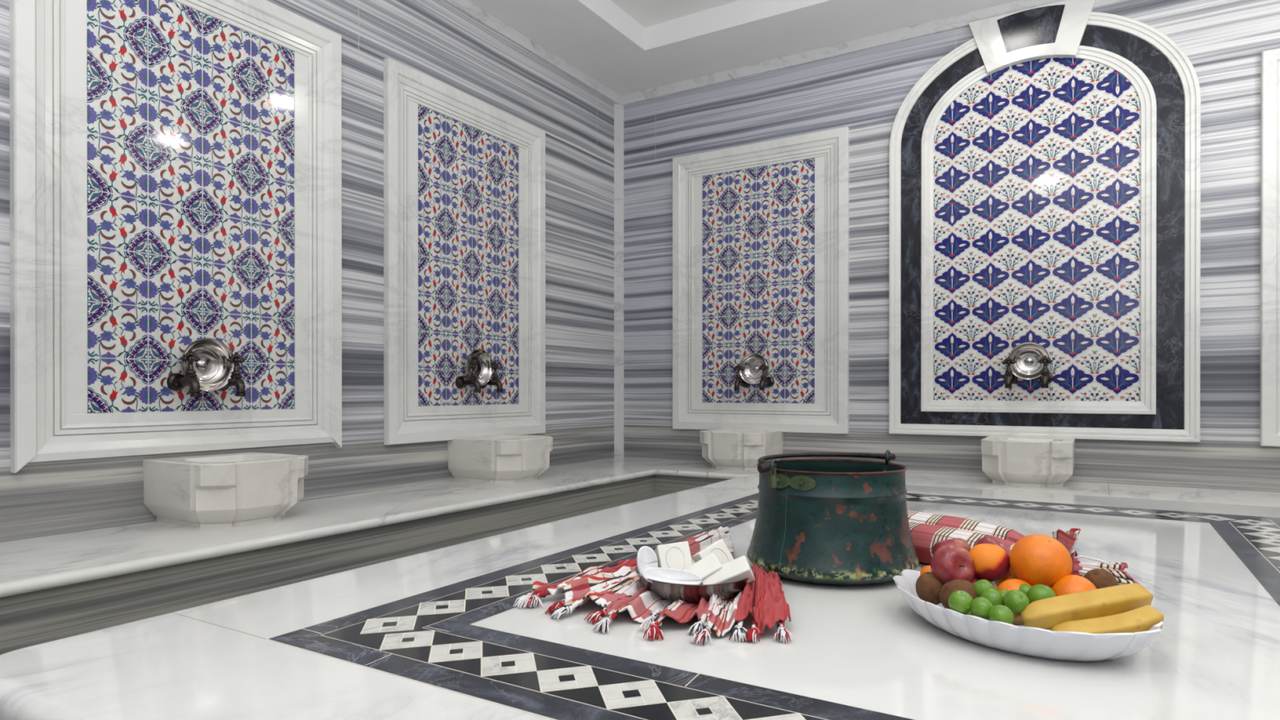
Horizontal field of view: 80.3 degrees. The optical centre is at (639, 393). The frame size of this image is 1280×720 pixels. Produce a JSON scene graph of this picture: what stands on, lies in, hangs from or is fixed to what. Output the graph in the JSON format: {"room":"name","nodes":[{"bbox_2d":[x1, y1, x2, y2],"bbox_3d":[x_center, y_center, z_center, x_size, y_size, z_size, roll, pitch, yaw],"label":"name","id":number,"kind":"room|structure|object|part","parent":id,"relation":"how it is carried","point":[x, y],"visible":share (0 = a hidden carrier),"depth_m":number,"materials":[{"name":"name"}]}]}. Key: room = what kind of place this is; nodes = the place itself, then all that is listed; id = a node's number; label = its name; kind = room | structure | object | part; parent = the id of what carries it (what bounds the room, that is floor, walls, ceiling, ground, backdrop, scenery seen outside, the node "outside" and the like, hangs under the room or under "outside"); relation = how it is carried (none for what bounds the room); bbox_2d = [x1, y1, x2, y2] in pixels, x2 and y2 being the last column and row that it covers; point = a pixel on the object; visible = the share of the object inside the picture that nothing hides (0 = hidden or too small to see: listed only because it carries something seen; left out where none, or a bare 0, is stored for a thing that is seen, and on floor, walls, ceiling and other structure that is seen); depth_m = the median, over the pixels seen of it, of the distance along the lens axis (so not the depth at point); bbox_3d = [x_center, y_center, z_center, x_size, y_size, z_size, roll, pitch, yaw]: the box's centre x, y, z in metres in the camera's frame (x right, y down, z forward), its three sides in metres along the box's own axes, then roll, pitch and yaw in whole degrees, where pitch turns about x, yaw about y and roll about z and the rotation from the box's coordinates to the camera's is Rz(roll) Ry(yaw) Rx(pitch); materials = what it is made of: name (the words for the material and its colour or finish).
{"room":"turkish bath","nodes":[
{"label":"turkish bath","id":0,"kind":"room"},
{"bbox_2d":[0,0,613,542],"bbox_3d":[-1.821,-0.768,2.943,0.120,3.430,6.520,0,0,31],"label":"wall","id":1,"kind":"structure","parent":0,"point":[433,38],"depth_m":3.74,"materials":[{"name":"stone"}]},
{"bbox_2d":[9,0,342,473],"bbox_3d":[-1.712,-0.697,2.980,0.052,1.905,1.234,0,0,31],"label":"wall panel","id":2,"kind":"object","parent":1,"relation":"attached to","point":[175,165],"visible":0.98,"depth_m":2.87,"materials":[{"name":"tile"}]},
{"bbox_3d":[-1.987,-0.696,2.514,0.040,1.905,0.152,0,0,31],"label":"frame moulding","id":3,"kind":"part","parent":2,"relation":"part of","materials":[{"name":"stone"}]},
{"bbox_3d":[-1.709,0.164,2.980,0.036,0.122,1.174,0,0,31],"label":"frame moulding","id":4,"kind":"part","parent":2,"relation":"part of","materials":[{"name":"stone"}]},
{"bbox_2d":[166,349,200,396],"bbox_3d":[-1.709,-0.077,2.861,0.151,0.176,0.071,0,0,31],"label":"water tap","id":5,"kind":"object","parent":2,"relation":"attached to","point":[175,381],"visible":1,"depth_m":2.84,"materials":[{"name":"brown metal"}]},
{"bbox_2d":[176,377,200,396],"bbox_3d":[-1.702,-0.028,2.857,0.135,0.078,0.037,0,0,31],"label":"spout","id":6,"kind":"object","parent":5,"relation":"on","point":[181,382],"depth_m":2.83,"materials":[{"name":"brown metal"}]},
{"bbox_3d":[-1.686,-0.135,2.847,0.046,0.060,0.062,0,0,-2],"label":"handle","id":7,"kind":"part","parent":5,"relation":"part of","materials":[{"name":"brown metal"}]},
{"bbox_2d":[180,337,234,391],"bbox_3d":[-1.692,-0.113,2.948,0.057,0.205,0.205,0,0,31],"label":"bowl","id":8,"kind":"object","parent":2,"relation":"hanging from","point":[213,370],"visible":0.8,"depth_m":2.98,"materials":[{"name":"metal"}]},
{"bbox_2d":[217,351,245,396],"bbox_3d":[-1.618,-0.077,3.011,0.151,0.176,0.071,0,0,31],"label":"water tap","id":9,"kind":"object","parent":2,"relation":"attached to","point":[235,380],"visible":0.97,"depth_m":2.98,"materials":[{"name":"brown metal"}]},
{"bbox_2d":[225,377,245,396],"bbox_3d":[-1.611,-0.028,3.007,0.135,0.078,0.037,0,0,31],"label":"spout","id":10,"kind":"object","parent":9,"relation":"on","point":[239,384],"depth_m":2.98,"materials":[{"name":"brown metal"}]},
{"bbox_3d":[-1.595,-0.135,2.997,0.046,0.060,0.062,0,0,-2],"label":"handle","id":11,"kind":"part","parent":9,"relation":"part of","materials":[{"name":"brown metal"}]},
{"bbox_3d":[-1.707,-1.574,2.975,0.040,0.152,1.234,0,0,31],"label":"frame moulding","id":12,"kind":"part","parent":2,"relation":"part of","materials":[{"name":"stone"}]},
{"bbox_3d":[-1.427,-0.699,3.440,0.040,1.905,0.152,0,0,31],"label":"frame moulding","id":13,"kind":"part","parent":2,"relation":"part of","materials":[{"name":"stone"}]},
{"bbox_2d":[383,57,545,444],"bbox_3d":[-0.935,-0.701,4.268,0.052,1.905,1.234,0,0,31],"label":"wall panel","id":14,"kind":"object","parent":1,"relation":"attached to","point":[464,176],"visible":0.96,"depth_m":4.17,"materials":[{"name":"tile"}]},
{"bbox_3d":[-1.209,-0.700,3.801,0.040,1.905,0.152,0,0,31],"label":"frame moulding","id":15,"kind":"part","parent":14,"relation":"part of","materials":[{"name":"stone"}]},
{"bbox_3d":[-0.930,0.176,4.267,0.040,0.152,1.234,0,0,31],"label":"frame moulding","id":16,"kind":"part","parent":14,"relation":"part of","materials":[{"name":"stone"}]},
{"bbox_3d":[-0.930,-1.577,4.262,0.040,0.152,1.234,0,0,31],"label":"frame moulding","id":17,"kind":"part","parent":14,"relation":"part of","materials":[{"name":"stone"}]},
{"bbox_2d":[455,360,480,392],"bbox_3d":[-0.931,-0.094,4.150,0.151,0.176,0.071,0,0,31],"label":"water tap","id":18,"kind":"object","parent":14,"relation":"attached to","point":[460,382],"visible":1,"depth_m":4.13,"materials":[{"name":"brown metal"}]},
{"bbox_3d":[-0.908,-0.152,4.136,0.062,0.060,0.046,0,0,-25],"label":"handle","id":19,"kind":"part","parent":18,"relation":"part of","materials":[{"name":"brown metal"}]},
{"bbox_2d":[464,348,493,385],"bbox_3d":[-0.914,-0.147,4.237,0.057,0.205,0.205,0,0,31],"label":"bowl","id":20,"kind":"object","parent":14,"relation":"hanging from","point":[483,372],"visible":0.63,"depth_m":4.28,"materials":[{"name":"metal"}]},
{"bbox_2d":[480,361,502,392],"bbox_3d":[-0.840,-0.095,4.300,0.151,0.176,0.071,0,0,31],"label":"water tap","id":21,"kind":"object","parent":14,"relation":"attached to","point":[495,380],"visible":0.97,"depth_m":4.27,"materials":[{"name":"brown metal"}]},
{"bbox_3d":[-0.817,-0.153,4.287,0.062,0.060,0.046,0,0,-25],"label":"handle","id":22,"kind":"part","parent":21,"relation":"part of","materials":[{"name":"brown metal"}]},
{"bbox_3d":[-0.650,-0.702,4.728,0.040,1.905,0.152,0,0,31],"label":"frame moulding","id":23,"kind":"part","parent":14,"relation":"part of","materials":[{"name":"stone"}]},
{"bbox_2d":[442,0,621,105],"bbox_3d":[-1.797,-2.147,2.842,0.022,0.072,6.378,0,0,31],"label":"trim","id":24,"kind":"structure","parent":1,"relation":"attached to","point":[465,6],"depth_m":4.69,"materials":[{"name":"stone"}]},
{"bbox_2d":[613,102,623,457],"bbox_3d":[-0.153,-0.824,5.557,0.033,2.588,0.081,0,0,31],"label":"trim","id":25,"kind":"structure","parent":1,"relation":"attached to","point":[618,108],"depth_m":5.55,"materials":[{"name":"stone"}]},
{"bbox_2d":[467,0,1017,95],"bbox_3d":[0.596,-2.291,1.409,5.600,0.225,6.400,0,0,31],"label":"ceiling","id":26,"kind":"structure","parent":0,"point":[628,46],"depth_m":4.60,"materials":[{"name":"paint"}]},
{"bbox_2d":[623,0,1279,492],"bbox_3d":[2.281,-0.771,4.204,5.600,3.430,0.120,0,0,31],"label":"wall","id":27,"kind":"structure","parent":0,"point":[1224,41],"depth_m":4.60,"materials":[{"name":"stone"}]},
{"bbox_2d":[672,126,848,434],"bbox_3d":[0.767,-0.703,5.032,1.234,1.905,0.052,0,0,31],"label":"wall panel","id":28,"kind":"object","parent":27,"relation":"attached to","point":[761,229],"visible":0.98,"depth_m":5.00,"materials":[{"name":"stone"}]},
{"bbox_3d":[0.301,-0.704,5.306,0.152,1.905,0.040,0,0,31],"label":"frame moulding","id":29,"kind":"part","parent":28,"relation":"part of","materials":[{"name":"stone"}]},
{"bbox_2d":[733,363,749,390],"bbox_3d":[0.663,-0.110,5.020,0.071,0.176,0.151,0,0,31],"label":"water tap","id":30,"kind":"object","parent":28,"relation":"attached to","point":[739,380],"visible":0.98,"depth_m":4.99,"materials":[{"name":"brown metal"}]},
{"bbox_3d":[0.649,-0.169,4.997,0.046,0.060,0.062,0,0,-25],"label":"handle","id":31,"kind":"part","parent":30,"relation":"part of","materials":[{"name":"brown metal"}]},
{"bbox_2d":[739,352,768,384],"bbox_3d":[0.759,-0.164,4.998,0.205,0.205,0.057,0,0,31],"label":"bowl","id":32,"kind":"object","parent":28,"relation":"hanging from","point":[750,374],"visible":0.93,"depth_m":5.01,"materials":[{"name":"metal"}]},
{"bbox_3d":[0.764,0.174,5.029,1.234,0.152,0.040,0,0,31],"label":"frame moulding","id":33,"kind":"part","parent":28,"relation":"part of","materials":[{"name":"stone"}]},
{"bbox_3d":[0.764,-1.579,5.025,1.234,0.152,0.040,0,0,31],"label":"frame moulding","id":34,"kind":"part","parent":28,"relation":"part of","materials":[{"name":"stone"}]},
{"bbox_2d":[758,363,774,390],"bbox_3d":[0.814,-0.110,4.929,0.071,0.176,0.151,0,0,31],"label":"water tap","id":35,"kind":"object","parent":28,"relation":"attached to","point":[769,381],"visible":1,"depth_m":4.90,"materials":[{"name":"brown metal"}]},
{"bbox_3d":[0.800,-0.168,4.906,0.062,0.060,0.046,0,0,-2],"label":"handle","id":36,"kind":"part","parent":35,"relation":"part of","materials":[{"name":"brown metal"}]},
{"bbox_3d":[1.227,-0.702,4.747,0.152,1.905,0.040,0,0,31],"label":"frame moulding","id":37,"kind":"part","parent":28,"relation":"part of","materials":[{"name":"stone"}]},
{"bbox_2d":[621,0,1064,105],"bbox_3d":[2.244,-2.150,4.140,5.600,0.072,0.022,0,0,31],"label":"trim","id":38,"kind":"structure","parent":27,"relation":"attached to","point":[961,20],"depth_m":4.74,"materials":[{"name":"stone"}]},
{"bbox_2d":[888,0,1200,442],"bbox_3d":[2.153,-0.936,4.183,1.514,2.356,0.048,0,0,31],"label":"wall panel","id":39,"kind":"object","parent":27,"relation":"attached to","point":[1045,171],"visible":0.98,"depth_m":4.14,"materials":[{"name":"tile"}]},
{"bbox_3d":[1.534,-0.616,4.562,0.064,1.713,0.040,0,0,31],"label":"moulding","id":40,"kind":"part","parent":39,"relation":"part of","materials":[{"name":"stone"}]},
{"bbox_3d":[1.694,-0.683,4.471,0.067,1.577,0.030,0,0,31],"label":"moulding","id":41,"kind":"part","parent":39,"relation":"part of","materials":[{"name":"stone"}]},
{"bbox_3d":[1.831,-1.772,4.380,0.757,0.600,0.040,0,0,31],"label":"moulding","id":42,"kind":"part","parent":39,"relation":"part of","materials":[{"name":"stone"}]},
{"bbox_3d":[1.911,-1.687,4.337,0.575,0.430,0.030,0,0,31],"label":"moulding","id":43,"kind":"part","parent":39,"relation":"part of","materials":[{"name":"stone"}]},
{"bbox_2d":[1001,355,1017,388],"bbox_3d":[2.040,-0.118,4.189,0.071,0.176,0.151,0,0,31],"label":"water tap","id":44,"kind":"object","parent":39,"relation":"attached to","point":[1010,378],"visible":0.99,"depth_m":4.15,"materials":[{"name":"brown metal"}]},
{"bbox_3d":[2.026,-0.176,4.166,0.046,0.060,0.062,0,0,-25],"label":"handle","id":45,"kind":"part","parent":44,"relation":"part of","materials":[{"name":"brown metal"}]},
{"bbox_2d":[1008,342,1049,379],"bbox_3d":[2.136,-0.180,4.167,0.205,0.205,0.057,0,0,31],"label":"bowl","id":46,"kind":"object","parent":39,"relation":"hanging from","point":[1026,355],"visible":0.91,"depth_m":4.18,"materials":[{"name":"metal"}]},
{"bbox_3d":[2.158,0.073,4.193,1.150,0.066,0.030,0,0,31],"label":"moulding","id":47,"kind":"part","parent":39,"relation":"part of","materials":[{"name":"stone"}]},
{"bbox_3d":[2.155,0.211,4.189,1.514,0.061,0.040,0,0,31],"label":"moulding","id":48,"kind":"part","parent":39,"relation":"part of","materials":[{"name":"stone"}]},
{"bbox_2d":[1037,355,1053,387],"bbox_3d":[2.190,-0.118,4.098,0.071,0.176,0.151,0,0,31],"label":"water tap","id":49,"kind":"object","parent":39,"relation":"attached to","point":[1046,378],"visible":1,"depth_m":4.06,"materials":[{"name":"brown metal"}]},
{"bbox_3d":[2.177,-0.176,4.075,0.062,0.060,0.046,0,0,-2],"label":"handle","id":50,"kind":"part","parent":49,"relation":"part of","materials":[{"name":"brown metal"}]},
{"bbox_3d":[2.404,-1.686,4.040,0.575,0.430,0.030,0,0,31],"label":"moulding","id":51,"kind":"part","parent":39,"relation":"part of","materials":[{"name":"stone"}]},
{"bbox_3d":[2.479,-1.771,3.989,0.757,0.600,0.040,0,0,31],"label":"moulding","id":52,"kind":"part","parent":39,"relation":"part of","materials":[{"name":"stone"}]},
{"bbox_3d":[2.621,-0.682,3.912,0.067,1.577,0.030,0,0,31],"label":"moulding","id":53,"kind":"part","parent":39,"relation":"part of","materials":[{"name":"stone"}]},
{"bbox_3d":[2.776,-0.614,3.813,0.064,1.713,0.040,0,0,31],"label":"moulding","id":54,"kind":"part","parent":39,"relation":"part of","materials":[{"name":"stone"}]},
{"bbox_2d":[1259,48,1279,446],"bbox_3d":[3.538,-0.698,3.359,1.234,1.905,0.052,0,0,31],"label":"wall panel","id":55,"kind":"object","parent":27,"relation":"attached to","point":[1269,363],"visible":1,"depth_m":3.64,"materials":[{"name":"stone"}]},
{"bbox_3d":[3.535,0.178,3.356,1.234,0.152,0.040,0,0,31],"label":"frame moulding","id":56,"kind":"part","parent":55,"relation":"part of","materials":[{"name":"stone"}]},
{"bbox_3d":[3.535,-1.575,3.352,1.234,0.152,0.040,0,0,31],"label":"frame moulding","id":57,"kind":"part","parent":55,"relation":"part of","materials":[{"name":"stone"}]},
{"bbox_3d":[0.627,0.991,1.469,5.840,0.080,6.520,0,0,31],"label":"floor","id":58,"kind":"structure","parent":0,"visible":0},
{"bbox_2d":[0,475,1279,719],"bbox_3d":[0.602,0.640,1.513,1.910,0.621,2.510,0,0,31],"label":"platform","id":59,"kind":"object","parent":58,"relation":"on","point":[437,634],"visible":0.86,"depth_m":0.97,"materials":[{"name":"stone"}]},
{"bbox_2d":[512,526,795,645],"bbox_3d":[0.132,0.301,1.314,0.422,0.058,0.655,0,0,31],"label":"plaid towel","id":60,"kind":"object","parent":59,"relation":"on","point":[617,586],"visible":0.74,"depth_m":1.12,"materials":[{"name":"fabric"}]},
{"bbox_2d":[635,556,755,603],"bbox_3d":[0.087,0.298,1.200,0.189,0.040,0.189,0,0,31],"label":"bowl","id":61,"kind":"object","parent":60,"relation":"on","point":[692,593],"visible":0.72,"depth_m":1.12,"materials":[{"name":"metal"}]},
{"bbox_2d":[636,546,702,584],"bbox_3d":[0.040,0.268,1.161,0.113,0.050,0.061,0,0,31],"label":"cloth","id":62,"kind":"object","parent":61,"relation":"in","point":[646,556],"visible":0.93,"depth_m":1.15,"materials":[{"name":"white fabric"}]},
{"bbox_2d":[654,541,692,569],"bbox_3d":[0.055,0.271,1.226,0.057,0.065,0.052,0,0,-10],"label":"soap bar","id":63,"kind":"object","parent":61,"relation":"in","point":[677,556],"visible":0.75,"depth_m":1.21,"materials":[{"name":"white wax"}]},
{"bbox_2d":[683,552,722,584],"bbox_3d":[0.093,0.281,1.173,0.079,0.068,0.040,0,0,-9],"label":"soap bar","id":64,"kind":"object","parent":61,"relation":"in","point":[708,565],"visible":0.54,"depth_m":1.16,"materials":[{"name":"white wax"}]},
{"bbox_2d":[692,538,733,564],"bbox_3d":[0.123,0.274,1.236,0.069,0.072,0.044,0,0,-36],"label":"soap bar","id":65,"kind":"object","parent":61,"relation":"in","point":[718,548],"visible":0.38,"depth_m":1.23,"materials":[{"name":"white wax"}]},
{"bbox_2d":[702,555,755,584],"bbox_3d":[0.134,0.281,1.161,0.084,0.066,0.040,0,0,6],"label":"soap bar","id":66,"kind":"object","parent":61,"relation":"in","point":[738,569],"visible":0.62,"depth_m":1.15,"materials":[{"name":"white wax"}]},
{"bbox_2d":[746,449,919,585],"bbox_3d":[0.358,0.220,1.421,0.312,0.221,0.312,0,0,0],"label":"metal pot","id":67,"kind":"object","parent":59,"relation":"on","point":[831,522],"visible":0.98,"depth_m":1.30,"materials":[{"name":"green paint"}]},
{"bbox_3d":[0.322,0.128,1.468,0.322,0.023,0.147,0,0,-28],"label":"bail handle","id":68,"kind":"part","parent":67,"relation":"part of","materials":[{"name":"metal"}]},
{"bbox_2d":[906,510,1024,543],"bbox_3d":[0.628,0.288,1.530,0.088,0.082,0.326,0,0,-40],"label":"rolled towel","id":69,"kind":"object","parent":59,"relation":"on","point":[1007,534],"visible":0.23,"depth_m":1.49,"materials":[{"name":"fabric"}]},
{"bbox_2d":[908,521,1139,585],"bbox_3d":[0.629,0.292,1.408,0.117,0.075,0.523,0,0,-45],"label":"rolled towel","id":70,"kind":"object","parent":59,"relation":"on","point":[924,536],"visible":0.32,"depth_m":1.40,"materials":[{"name":"fabric"}]},
{"bbox_2d":[1052,528,1080,554],"bbox_3d":[0.747,0.266,1.329,0.043,0.059,0.034,0,0,31],"label":"towel","id":71,"kind":"object","parent":70,"relation":"attached to","point":[1068,539],"visible":0.51,"depth_m":1.32,"materials":[{"name":"fabric"}]},
{"bbox_2d":[893,569,1163,661],"bbox_3d":[0.514,0.304,1.043,0.240,0.055,0.361,0,0,-33],"label":"dish","id":72,"kind":"object","parent":59,"relation":"on","point":[1018,639],"visible":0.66,"depth_m":0.93,"materials":[{"name":"white ceramic"}]},
{"bbox_2d":[920,565,931,575],"bbox_3d":[0.441,0.276,1.151,0.030,0.029,0.030,0,0,-37],"label":"peach","id":73,"kind":"object","parent":72,"relation":"in","point":[926,568],"visible":0.24,"depth_m":1.15,"materials":[{"name":"orange food"}]},
{"bbox_2d":[915,571,943,604],"bbox_3d":[0.422,0.282,1.101,0.043,0.048,0.042,0,0,-38],"label":"kiwi","id":74,"kind":"object","parent":72,"relation":"in","point":[928,587],"visible":0.77,"depth_m":1.09,"materials":[{"name":"brown food"}]},
{"bbox_2d":[932,537,970,555],"bbox_3d":[0.478,0.244,1.166,0.055,0.046,0.056,0,0,41],"label":"apple","id":75,"kind":"object","parent":72,"relation":"in","point":[960,542],"visible":0.44,"depth_m":1.15,"materials":[{"name":"red food"}]},
{"bbox_2d":[930,544,975,584],"bbox_3d":[0.451,0.249,1.095,0.062,0.061,0.052,0,0,-11],"label":"apple","id":76,"kind":"object","parent":72,"relation":"in","point":[948,562],"visible":0.88,"depth_m":1.08,"materials":[{"name":"red food"}]},
{"bbox_2d":[939,579,978,609],"bbox_3d":[0.446,0.283,1.055,0.048,0.049,0.059,0,0,-26],"label":"kiwi","id":77,"kind":"object","parent":72,"relation":"in","point":[951,586],"visible":0.52,"depth_m":1.05,"materials":[{"name":"brown food"}]},
{"bbox_2d":[948,590,973,614],"bbox_3d":[0.421,0.274,0.996,0.031,0.031,0.031,0,0,-36],"label":"plum","id":78,"kind":"object","parent":72,"relation":"in","point":[959,601],"visible":0.98,"depth_m":0.98,"materials":[{"name":"green food"}]},
{"bbox_2d":[970,596,993,619],"bbox_3d":[0.441,0.276,0.976,0.029,0.029,0.029,0,0,-34],"label":"plum","id":79,"kind":"object","parent":72,"relation":"in","point":[980,606],"visible":0.95,"depth_m":0.97,"materials":[{"name":"green food"}]},
{"bbox_2d":[970,576,995,589],"bbox_3d":[0.487,0.283,1.091,0.046,0.038,0.046,0,0,14],"label":"apple","id":80,"kind":"object","parent":72,"relation":"in","point":[975,580],"visible":0.13,"depth_m":1.08,"materials":[{"name":"red food"}]},
{"bbox_2d":[968,543,1010,581],"bbox_3d":[0.503,0.245,1.096,0.057,0.052,0.058,0,0,0],"label":"peach","id":81,"kind":"object","parent":80,"relation":"on","point":[992,562],"visible":0.87,"depth_m":1.07,"materials":[{"name":"orange food"}]},
{"bbox_2d":[973,579,995,596],"bbox_3d":[0.470,0.268,1.036,0.028,0.028,0.028,0,0,44],"label":"plum","id":82,"kind":"object","parent":72,"relation":"in","point":[980,585],"visible":0.68,"depth_m":1.03,"materials":[{"name":"green food"}]},
{"bbox_2d":[980,588,1004,605],"bbox_3d":[0.467,0.273,1.006,0.030,0.030,0.030,0,0,-37],"label":"plum","id":83,"kind":"object","parent":72,"relation":"in","point":[994,596],"visible":0.59,"depth_m":0.99,"materials":[{"name":"green food"}]},
{"bbox_2d":[974,536,1010,557],"bbox_3d":[0.543,0.247,1.165,0.057,0.052,0.056,0,0,-32],"label":"apple","id":84,"kind":"object","parent":72,"relation":"in","point":[986,540],"visible":0.35,"depth_m":1.16,"materials":[{"name":"red food"}]},
{"bbox_2d":[988,604,1013,624],"bbox_3d":[0.455,0.281,0.956,0.029,0.029,0.029,0,0,-32],"label":"plum","id":85,"kind":"object","parent":72,"relation":"in","point":[1002,613],"visible":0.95,"depth_m":0.95,"materials":[{"name":"green food"}]},
{"bbox_2d":[999,589,1008,596],"bbox_3d":[0.490,0.277,1.021,0.025,0.025,0.025,0,0,-33],"label":"plum","id":86,"kind":"object","parent":72,"relation":"in","point":[1002,592],"visible":0.11,"depth_m":1.02,"materials":[{"name":"green food"}]},
{"bbox_2d":[994,567,1017,587],"bbox_3d":[0.547,0.272,1.111,0.054,0.054,0.053,0,0,-34],"label":"orange","id":87,"kind":"object","parent":72,"relation":"in","point":[1011,575],"visible":0.11,"depth_m":1.09,"materials":[{"name":"orange food"}]},
{"bbox_2d":[995,578,1031,617],"bbox_3d":[0.514,0.281,1.036,0.054,0.054,0.054,0,0,-31],"label":"orange","id":88,"kind":"object","parent":72,"relation":"in","point":[1011,584],"visible":0.21,"depth_m":1.03,"materials":[{"name":"orange food"}]},
{"bbox_2d":[1018,583,1031,595],"bbox_3d":[0.519,0.268,1.021,0.023,0.023,0.023,0,0,-31],"label":"plum","id":89,"kind":"object","parent":88,"relation":"on","point":[1024,588],"visible":0.4,"depth_m":1.01,"materials":[{"name":"green food"}]},
{"bbox_2d":[1003,589,1029,614],"bbox_3d":[0.489,0.271,0.986,0.031,0.031,0.031,0,0,-31],"label":"plum","id":90,"kind":"object","parent":72,"relation":"in","point":[1017,601],"visible":0.97,"depth_m":0.98,"materials":[{"name":"green food"}]},
{"bbox_2d":[1051,574,1097,595],"bbox_3d":[0.583,0.273,1.016,0.059,0.058,0.057,0,0,-31],"label":"orange","id":91,"kind":"object","parent":72,"relation":"in","point":[1069,584],"visible":0.34,"depth_m":1.00,"materials":[{"name":"orange food"}]},
{"bbox_2d":[1009,533,1072,588],"bbox_3d":[0.557,0.234,1.056,0.078,0.076,0.077,0,0,-36],"label":"orange","id":92,"kind":"object","parent":91,"relation":"on","point":[1036,558],"visible":0.9,"depth_m":1.03,"materials":[{"name":"orange food"}]},
{"bbox_2d":[1012,582,1153,629],"bbox_3d":[0.576,0.273,0.974,0.193,0.055,0.047,0,0,-7],"label":"banana","id":93,"kind":"object","parent":72,"relation":"in","point":[1046,613],"visible":0.91,"depth_m":0.96,"materials":[{"name":"yellow food"}]},
{"bbox_2d":[1026,584,1056,603],"bbox_3d":[0.530,0.269,1.001,0.034,0.034,0.034,0,0,-37],"label":"plum","id":94,"kind":"object","parent":93,"relation":"on","point":[1037,592],"visible":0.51,"depth_m":0.99,"materials":[{"name":"green food"}]},
{"bbox_2d":[1083,568,1119,588],"bbox_3d":[0.641,0.268,1.056,0.046,0.047,0.044,0,0,-40],"label":"kiwi","id":95,"kind":"object","parent":72,"relation":"in","point":[1100,578],"visible":0.44,"depth_m":1.04,"materials":[{"name":"brown food"}]},
{"bbox_2d":[1050,604,1164,633],"bbox_3d":[0.578,0.290,0.943,0.144,0.052,0.038,0,0,4],"label":"banana","id":96,"kind":"object","parent":72,"relation":"in","point":[1141,619],"visible":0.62,"depth_m":0.93,"materials":[{"name":"yellow food"}]},
{"bbox_2d":[0,457,1279,654],"bbox_3d":[0.595,0.716,1.424,5.590,0.470,6.390,0,0,31],"label":"bench","id":97,"kind":"object","parent":58,"relation":"on","point":[55,587],"visible":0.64,"depth_m":2.72,"materials":[{"name":"white stone"}]},
{"bbox_2d":[142,451,308,528],"bbox_3d":[-1.539,0.360,2.869,0.442,0.235,0.424,0,0,31],"label":"basin","id":98,"kind":"object","parent":97,"relation":"on","point":[227,490],"visible":1,"depth_m":2.72,"materials":[{"name":"stone"}]},
{"bbox_2d":[447,434,552,483],"bbox_3d":[-0.746,0.356,4.183,0.442,0.235,0.424,0,0,31],"label":"basin","id":99,"kind":"object","parent":97,"relation":"on","point":[500,458],"visible":1,"depth_m":4.03,"materials":[{"name":"stone"}]},
{"bbox_2d":[699,428,783,470],"bbox_3d":[0.642,0.354,4.868,0.424,0.235,0.442,0,0,31],"label":"basin","id":100,"kind":"object","parent":97,"relation":"on","point":[722,448],"visible":0.89,"depth_m":4.70,"materials":[{"name":"stone"}]},
{"bbox_2d":[981,435,1075,487],"bbox_3d":[2.055,0.357,4.016,0.424,0.235,0.442,0,0,31],"label":"basin","id":101,"kind":"object","parent":97,"relation":"on","point":[1024,461],"visible":1,"depth_m":3.84,"materials":[{"name":"stone"}]}
]}

